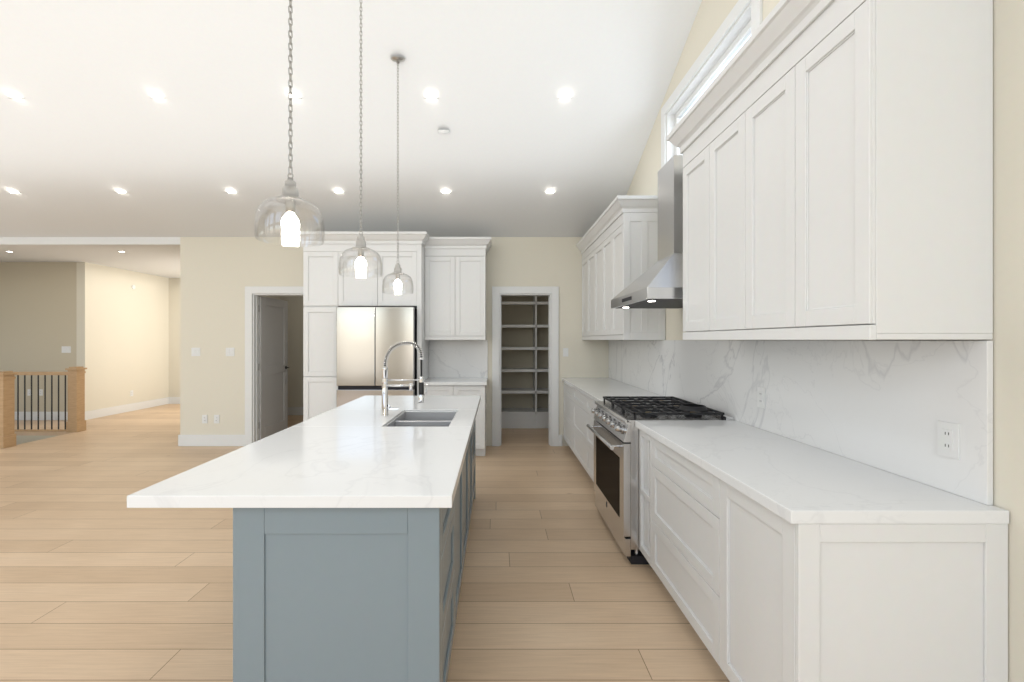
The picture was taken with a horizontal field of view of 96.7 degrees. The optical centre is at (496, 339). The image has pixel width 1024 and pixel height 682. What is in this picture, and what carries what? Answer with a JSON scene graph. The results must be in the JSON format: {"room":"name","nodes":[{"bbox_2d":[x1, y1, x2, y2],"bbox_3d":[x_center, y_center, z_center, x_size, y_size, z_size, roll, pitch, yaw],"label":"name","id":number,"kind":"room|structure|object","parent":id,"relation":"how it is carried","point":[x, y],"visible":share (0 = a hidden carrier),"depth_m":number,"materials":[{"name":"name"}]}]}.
{"room":"kitchen","nodes":[
{"label":"kitchen","id":0,"kind":"room"},
{"bbox_2d":[16,436,54,444],"bbox_3d":[-8.050,2.795,6.550,3.300,2.650,1.100,0,0,0],"label":"wall","id":1,"kind":"structure","parent":0,"point":[22,439],"depth_m":7.00,"materials":[{"name":"paint"}]},
{"bbox_2d":[0,262,95,411],"bbox_3d":[-8.650,0.020,8.145,2.700,2.800,0.150,0,0,0],"label":"wall","id":2,"kind":"structure","parent":0,"point":[45,307],"depth_m":8.07,"materials":[{"name":"paint"}]},
{"bbox_2d":[15,411,86,419],"bbox_3d":[-8.641,1.345,8.061,2.718,0.150,0.018,0,0,0],"label":"baseboard","id":3,"kind":"structure","parent":2,"relation":"attached to","point":[21,414],"depth_m":8.05,"materials":[{"name":"white wood"}]},
{"bbox_2d":[62,346,70,352],"bbox_3d":[-7.630,0.170,8.065,0.162,0.114,0.010,0,0,0],"label":"light switch","id":4,"kind":"object","parent":2,"relation":"attached to","point":[66,349],"visible":1,"depth_m":8.06,"materials":[{"name":"white plastic"}]},
{"bbox_2d":[0,247,179,277],"bbox_3d":[-4.165,-1.430,8.325,11.670,0.100,4.150,0,0,0],"label":"ceiling","id":5,"kind":"structure","parent":0,"point":[161,261],"depth_m":7.52,"materials":[{"name":"white paint"}]},
{"bbox_2d":[96,264,167,409],"bbox_3d":[-7.375,0.020,9.175,0.150,2.800,1.890,0,0,0],"label":"wall","id":6,"kind":"structure","parent":0,"point":[115,331],"depth_m":9.07,"materials":[{"name":"paint"}]},
{"bbox_2d":[87,397,168,419],"bbox_3d":[-7.290,1.345,9.085,0.021,0.150,2.010,0,0,0],"label":"baseboard","id":7,"kind":"structure","parent":6,"relation":"attached to","point":[97,413],"depth_m":8.93,"materials":[{"name":"white wood"}]},
{"bbox_2d":[168,278,179,396],"bbox_3d":[-5.860,0.020,10.205,3.180,2.800,0.150,0,0,0],"label":"wall","id":8,"kind":"structure","parent":0,"point":[173,283],"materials":[{"name":"paint"}]},
{"bbox_2d":[169,397,179,403],"bbox_3d":[-5.785,1.345,10.119,3.030,0.150,0.021,0,0,0],"label":"baseboard","id":9,"kind":"structure","parent":8,"relation":"attached to","point":[172,400],"depth_m":10.11,"materials":[{"name":"white wood"}]},
{"bbox_2d":[263,296,279,299],"bbox_3d":[-4.165,0.020,8.190,0.150,2.800,3.880,0,0,0],"label":"wall","id":10,"kind":"structure","parent":0,"point":[274,297],"depth_m":8.38,"materials":[{"name":"paint"}]},
{"bbox_2d":[280,296,303,406],"bbox_3d":[-3.115,0.020,8.675,1.890,2.800,0.150,0,0,0],"label":"wall","id":11,"kind":"structure","parent":0,"point":[295,303],"depth_m":8.60,"materials":[{"name":"paint"}]},
{"bbox_2d":[288,407,302,414],"bbox_3d":[-3.130,1.345,8.590,1.920,0.150,0.021,0,0,0],"label":"baseboard","id":12,"kind":"structure","parent":11,"relation":"attached to","point":[291,410],"depth_m":8.58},
{"bbox_2d":[0,0,701,236],"bbox_3d":[-4.165,-3.088,2.125,11.670,3.544,8.250,0,0,0],"label":"ceiling","id":13,"kind":"structure","parent":0,"point":[96,140],"depth_m":4.27,"materials":[{"name":"white paint"}]},
{"bbox_2d":[254,0,324,246],"bbox_3d":[-0.820,-1.788,1.810,0.256,2.787,0.256,0,0,0],"label":"pendant light","id":14,"kind":"object","parent":13,"relation":"hanging from","point":[289,198],"visible":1,"depth_m":1.80,"materials":[{"name":"clear glass"}]},
{"bbox_2d":[339,2,382,277],"bbox_3d":[-0.820,-1.591,2.750,0.256,2.402,0.256,0,0,0],"label":"pendant light","id":15,"kind":"object","parent":13,"relation":"hanging from","point":[361,248],"visible":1,"depth_m":2.74,"materials":[{"name":"clear glass"}]},
{"bbox_2d":[382,57,413,293],"bbox_3d":[-0.820,-1.377,3.780,0.256,1.974,0.256,0,0,0],"label":"pendant light","id":16,"kind":"object","parent":13,"relation":"hanging from","point":[397,272],"visible":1,"depth_m":3.77,"materials":[{"name":"clear glass"}]},
{"bbox_2d":[437,130,449,133],"bbox_3d":[-0.520,-2.046,4.464,0.120,0.071,0.118,0,0,0],"label":"smoke detector","id":17,"kind":"object","parent":13,"relation":"attached to","point":[443,131],"visible":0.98,"depth_m":4.43,"materials":[{"name":"white plastic"}]},
{"bbox_2d":[0,404,729,681],"bbox_3d":[-4.165,1.445,4.200,11.670,0.050,12.400,0,0,0],"label":"floor","id":18,"kind":"structure","parent":0,"point":[100,581],"depth_m":2.73,"materials":[{"name":"brown wood"}]},
{"bbox_2d":[0,366,86,448],"bbox_3d":[-8.020,0.917,6.550,3.160,1.004,1.220,0,0,0],"label":"stair railing","id":19,"kind":"object","parent":18,"relation":"on","point":[76,422],"visible":1,"depth_m":7.00,"materials":[{"name":"brown wood"}]},
{"bbox_2d":[233,416,475,681],"bbox_3d":[-0.533,0.983,2.808,0.686,0.875,2.596,0,0,0],"label":"kitchen island","id":20,"kind":"object","parent":18,"relation":"on","point":[351,522],"depth_m":1.52,"materials":[{"name":"wood"}]},
{"bbox_2d":[127,396,480,507],"bbox_3d":[-0.672,0.525,2.808,1.056,0.040,2.664,0,0,0],"label":"island countertop","id":21,"kind":"structure","parent":20,"relation":"on","point":[349,455],"depth_m":1.82,"materials":[{"name":"white stone"}]},
{"bbox_2d":[379,340,426,415],"bbox_3d":[-0.617,0.252,3.040,0.312,0.504,0.052,0,0,0],"label":"faucet","id":22,"kind":"object","parent":21,"relation":"on","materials":[{"name":"silver metal"}]},
{"bbox_2d":[391,412,454,423],"bbox_3d":[-0.476,0.640,2.978,0.391,0.246,0.643,0,0,0],"label":"sink","id":23,"kind":"object","parent":21,"relation":"in","point":[404,417],"depth_m":3.29,"materials":[{"name":"silver metal"}]},
{"bbox_2d":[295,231,428,420],"bbox_3d":[-1.617,0.065,5.753,1.569,2.710,0.689,0,0,0],"label":"refrigerator cabinet","id":24,"kind":"object","parent":18,"relation":"on","point":[328,288],"visible":0.79,"depth_m":5.48,"materials":[{"name":"white wood"}]},
{"bbox_2d":[336,307,416,406],"bbox_3d":[-1.430,0.514,5.718,0.910,1.809,0.737,0,0,0],"label":"fridge","id":25,"kind":"object","parent":18,"relation":"on","point":[367,338],"visible":0.44,"depth_m":5.35,"materials":[{"name":"silver metal"}]},
{"bbox_2d":[424,340,487,455],"bbox_3d":[-0.511,0.711,5.776,0.783,1.418,0.642,0,0,0],"label":"base cabinet","id":26,"kind":"object","parent":18,"relation":"on","point":[458,367],"visible":0.62,"depth_m":6.08,"materials":[{"name":"wood"}]},
{"bbox_2d":[424,377,487,385],"bbox_3d":[-0.511,0.525,5.776,0.783,0.040,0.642,0,0,0],"label":"countertop","id":27,"kind":"structure","parent":26,"relation":"on","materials":[{"name":"stone"}]},
{"bbox_2d":[501,296,547,427],"bbox_3d":[0.635,0.195,7.522,1.760,2.449,0.445,0,0,0],"label":"pantry shelves","id":28,"kind":"object","parent":18,"relation":"on","point":[534,417],"visible":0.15,"depth_m":7.31,"materials":[{"name":"wood"}]},
{"bbox_2d":[563,384,569,446],"bbox_3d":[1.206,0.982,5.707,0.621,0.875,0.779,0,0,0],"label":"base cabinet","id":29,"kind":"object","parent":18,"relation":"on","point":[566,387],"depth_m":5.83,"materials":[{"name":"wood"}]},
{"bbox_2d":[570,388,585,469],"bbox_3d":[1.206,0.982,4.929,0.621,0.875,0.778,0,0,0],"label":"base cabinet","id":30,"kind":"object","parent":18,"relation":"on","point":[577,401],"depth_m":5.03,"materials":[{"name":"wood"}]},
{"bbox_2d":[562,376,670,403],"bbox_3d":[1.193,0.525,4.928,0.647,0.040,2.338,0,0,0],"label":"countertop","id":31,"kind":"structure","parent":30,"relation":"on","point":[596,388],"depth_m":4.74,"materials":[{"name":"white stone"}]},
{"bbox_2d":[586,396,596,481],"bbox_3d":[1.206,0.982,4.151,0.621,0.875,0.779,0,0,0],"label":"base cabinet","id":32,"kind":"object","parent":18,"relation":"on","point":[590,404],"depth_m":4.38,"materials":[{"name":"wood"}]},
{"bbox_2d":[639,432,645,557],"bbox_3d":[1.206,0.982,2.744,0.621,0.875,0.230,0,0,0],"label":"base cabinet","id":33,"kind":"object","parent":18,"relation":"on","point":[642,435],"depth_m":2.82,"materials":[{"name":"wood"}]},
{"bbox_2d":[586,396,733,563],"bbox_3d":[1.123,0.926,3.310,0.788,0.983,0.890,0,0,0],"label":"range","id":34,"kind":"object","parent":18,"relation":"on","point":[614,430],"visible":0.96,"depth_m":3.02,"materials":[{"name":"silver metal"}]},
{"bbox_2d":[646,436,713,657],"bbox_3d":[1.206,0.982,2.216,0.621,0.875,0.897,0,0,0],"label":"base cabinet","id":35,"kind":"object","parent":18,"relation":"on","point":[679,496],"depth_m":2.20,"materials":[{"name":"wood"}]},
{"bbox_2d":[714,480,1008,681],"bbox_3d":[1.206,0.982,1.590,0.621,0.875,0.481,0,0,0],"label":"base cabinet","id":36,"kind":"object","parent":18,"relation":"on","point":[803,600],"depth_m":1.36,"materials":[{"name":"wood"}]},
{"bbox_2d":[635,420,1008,523],"bbox_3d":[1.193,0.525,2.103,0.647,0.040,1.516,0,0,0],"label":"countertop","id":37,"kind":"structure","parent":36,"relation":"on","point":[790,478],"depth_m":1.66,"materials":[{"name":"white stone"}]},
{"bbox_2d":[180,237,607,445],"bbox_3d":[-1.360,0.020,6.175,5.760,2.800,0.150,0,0,0],"label":"wall","id":38,"kind":"structure","parent":0,"point":[218,275],"depth_m":6.10,"materials":[{"name":"beige paint"}]},
{"bbox_2d":[0,237,179,246],"bbox_3d":[-7.120,-1.330,6.175,5.760,0.100,0.150,0,0,0],"label":"header","id":39,"kind":"object","parent":38,"relation":"attached to","point":[89,241],"visible":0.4,"depth_m":6.10,"materials":[{"name":"beige paint"}]},
{"bbox_2d":[191,348,199,355],"bbox_3d":[-4.030,0.160,6.095,0.116,0.114,0.010,0,0,0],"label":"light switch","id":40,"kind":"object","parent":38,"relation":"attached to","point":[195,351],"visible":1,"depth_m":6.09,"materials":[{"name":"white plastic"}]},
{"bbox_2d":[202,415,207,422],"bbox_3d":[-3.910,1.060,6.096,0.070,0.114,0.008,0,0,0],"label":"electrical outlet","id":41,"kind":"object","parent":38,"relation":"attached to","point":[204,418],"visible":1,"depth_m":6.09,"materials":[{"name":"white plastic"}]},
{"bbox_2d":[214,415,218,422],"bbox_3d":[-3.750,1.060,6.096,0.070,0.114,0.008,0,0,0],"label":"electrical outlet","id":42,"kind":"object","parent":38,"relation":"attached to","point":[216,418],"visible":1,"depth_m":6.09,"materials":[{"name":"white plastic"}]},
{"bbox_2d":[226,348,234,355],"bbox_3d":[-3.570,0.160,6.095,0.116,0.114,0.010,0,0,0],"label":"light switch","id":43,"kind":"object","parent":38,"relation":"attached to","point":[230,351],"visible":1,"depth_m":6.09,"materials":[{"name":"white plastic"}]},
{"bbox_2d":[259,296,288,439],"bbox_3d":[-3.223,0.406,6.635,0.106,2.012,0.800,0,0,0],"label":"door","id":44,"kind":"structure","parent":38,"relation":"in","point":[273,366],"depth_m":6.58,"materials":[{"name":"white wood"}]},
{"bbox_2d":[245,286,302,445],"bbox_3d":[-2.860,0.352,6.175,1.010,2.135,0.190,0,0,0],"label":"door frame","id":45,"kind":"structure","parent":38,"relation":"attached to","point":[253,294],"depth_m":6.08,"materials":[{"name":"white wood"}]},
{"bbox_2d":[178,435,561,445],"bbox_3d":[-1.689,1.345,6.166,5.138,0.150,0.168,0,0,0],"label":"baseboard","id":46,"kind":"structure","parent":38,"relation":"attached to","point":[211,440],"depth_m":6.08,"materials":[{"name":"white wood"}]},
{"bbox_2d":[424,237,491,339],"bbox_3d":[-0.485,-0.640,5.871,0.835,1.280,0.452,0,0,0],"label":"upper cabinet","id":47,"kind":"object","parent":38,"relation":"attached to","point":[455,288],"visible":0.98,"depth_m":5.72,"materials":[{"name":"white wood"}]},
{"bbox_2d":[429,340,487,377],"bbox_3d":[-0.511,0.253,6.087,0.783,0.502,0.020,0,0,0],"label":"backsplash","id":48,"kind":"structure","parent":38,"relation":"attached to","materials":[{"name":"stone"}]},
{"bbox_2d":[492,286,558,445],"bbox_3d":[0.385,0.352,6.175,0.890,2.135,0.190,0,0,0],"label":"door frame","id":49,"kind":"structure","parent":38,"relation":"attached to","point":[550,292],"depth_m":6.08,"materials":[{"name":"white wood"}]},
{"bbox_2d":[563,348,567,356],"bbox_3d":[0.925,0.165,6.095,0.070,0.114,0.010,0,0,0],"label":"light switch","id":50,"kind":"object","parent":38,"relation":"attached to","point":[565,352],"visible":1,"depth_m":6.09,"materials":[{"name":"white plastic"}]},
{"bbox_2d":[501,296,547,407],"bbox_3d":[0.635,0.020,7.825,2.070,2.800,0.150,0,0,0],"label":"wall","id":51,"kind":"structure","parent":0,"point":[510,314],"depth_m":7.75,"materials":[{"name":"paint"}]},
{"bbox_2d":[627,0,1023,681],"bbox_3d":[1.595,-1.660,2.125,0.150,6.160,8.250,0,0,0],"label":"wall","id":52,"kind":"structure","parent":0,"point":[1007,340],"depth_m":1.36,"materials":[{"name":"beige paint"}]},
{"bbox_2d":[584,243,591,338],"bbox_3d":[1.328,-0.588,5.498,0.377,1.135,0.519,0,0,0],"label":"upper cabinet","id":53,"kind":"object","parent":52,"relation":"attached to","point":[587,250],"depth_m":5.65,"materials":[{"name":"white wood"}]},
{"bbox_2d":[592,235,599,338],"bbox_3d":[1.328,-0.588,5.098,0.377,1.135,0.518,0,0,0],"label":"upper cabinet","id":54,"kind":"object","parent":52,"relation":"attached to","point":[595,242],"depth_m":5.23,"materials":[{"name":"white wood"}]},
{"bbox_2d":[600,227,607,338],"bbox_3d":[1.328,-0.588,4.699,0.377,1.135,0.519,0,0,0],"label":"upper cabinet","id":55,"kind":"object","parent":52,"relation":"attached to","point":[603,234],"depth_m":4.83,"materials":[{"name":"white wood"}]},
{"bbox_2d":[608,211,664,338],"bbox_3d":[1.328,-0.588,4.324,0.377,1.135,0.471,0,0,0],"label":"upper cabinet","id":56,"kind":"object","parent":52,"relation":"attached to","point":[617,245],"depth_m":4.09,"materials":[{"name":"white wood"}]},
{"bbox_2d":[611,155,682,308],"bbox_3d":[1.230,-0.767,3.310,0.573,1.026,0.900,0,0,0],"label":"range hood","id":57,"kind":"object","parent":52,"relation":"attached to","point":[658,284],"visible":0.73,"depth_m":3.15,"materials":[{"name":"silver metal"}]},
{"bbox_2d":[680,132,698,339],"bbox_3d":[1.328,-0.588,2.585,0.377,1.135,0.410,0,0,0],"label":"upper cabinet","id":58,"kind":"object","parent":52,"relation":"attached to","point":[690,151],"depth_m":2.68,"materials":[{"name":"white wood"}]},
{"bbox_2d":[661,0,762,167],"bbox_3d":[1.586,-1.700,3.380,0.168,0.820,1.560,0,0,0],"label":"window","id":59,"kind":"structure","parent":52,"relation":"in","point":[749,21],"depth_m":3.31,"materials":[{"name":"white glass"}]},
{"bbox_2d":[699,96,734,339],"bbox_3d":[1.328,-0.588,2.265,0.377,1.135,0.470,0,0,0],"label":"upper cabinet","id":60,"kind":"object","parent":52,"relation":"attached to","point":[716,137],"depth_m":2.36,"materials":[{"name":"white wood"}]},
{"bbox_2d":[735,48,778,339],"bbox_3d":[1.328,-0.588,1.915,0.377,1.135,0.470,0,0,0],"label":"upper cabinet","id":61,"kind":"object","parent":52,"relation":"attached to","point":[756,99],"depth_m":2.00,"materials":[{"name":"white wood"}]},
{"bbox_2d":[608,340,992,504],"bbox_3d":[1.508,0.253,3.744,0.019,0.502,4.707,0,0,0],"label":"backsplash","id":62,"kind":"structure","parent":52,"relation":"attached to","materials":[{"name":"stone"}]},
{"bbox_2d":[757,387,764,408],"bbox_3d":[1.494,0.325,2.570,0.008,0.114,0.070,0,0,0],"label":"electrical outlet","id":63,"kind":"object","parent":62,"relation":"attached to","point":[760,397],"visible":1,"depth_m":2.57,"materials":[{"name":"white plastic"}]},
{"bbox_2d":[937,421,959,459],"bbox_3d":[1.494,0.330,1.506,0.008,0.114,0.070,0,0,0],"label":"electrical outlet","id":64,"kind":"object","parent":62,"relation":"attached to","point":[948,439],"visible":1,"depth_m":1.50,"materials":[{"name":"white plastic"}]},
{"bbox_2d":[779,0,992,339],"bbox_3d":[1.328,-0.588,1.595,0.377,1.135,0.410,0,0,0],"label":"upper cabinet","id":65,"kind":"object","parent":52,"relation":"attached to","point":[837,169],"depth_m":1.39,"materials":[{"name":"white wood"}]}
]}

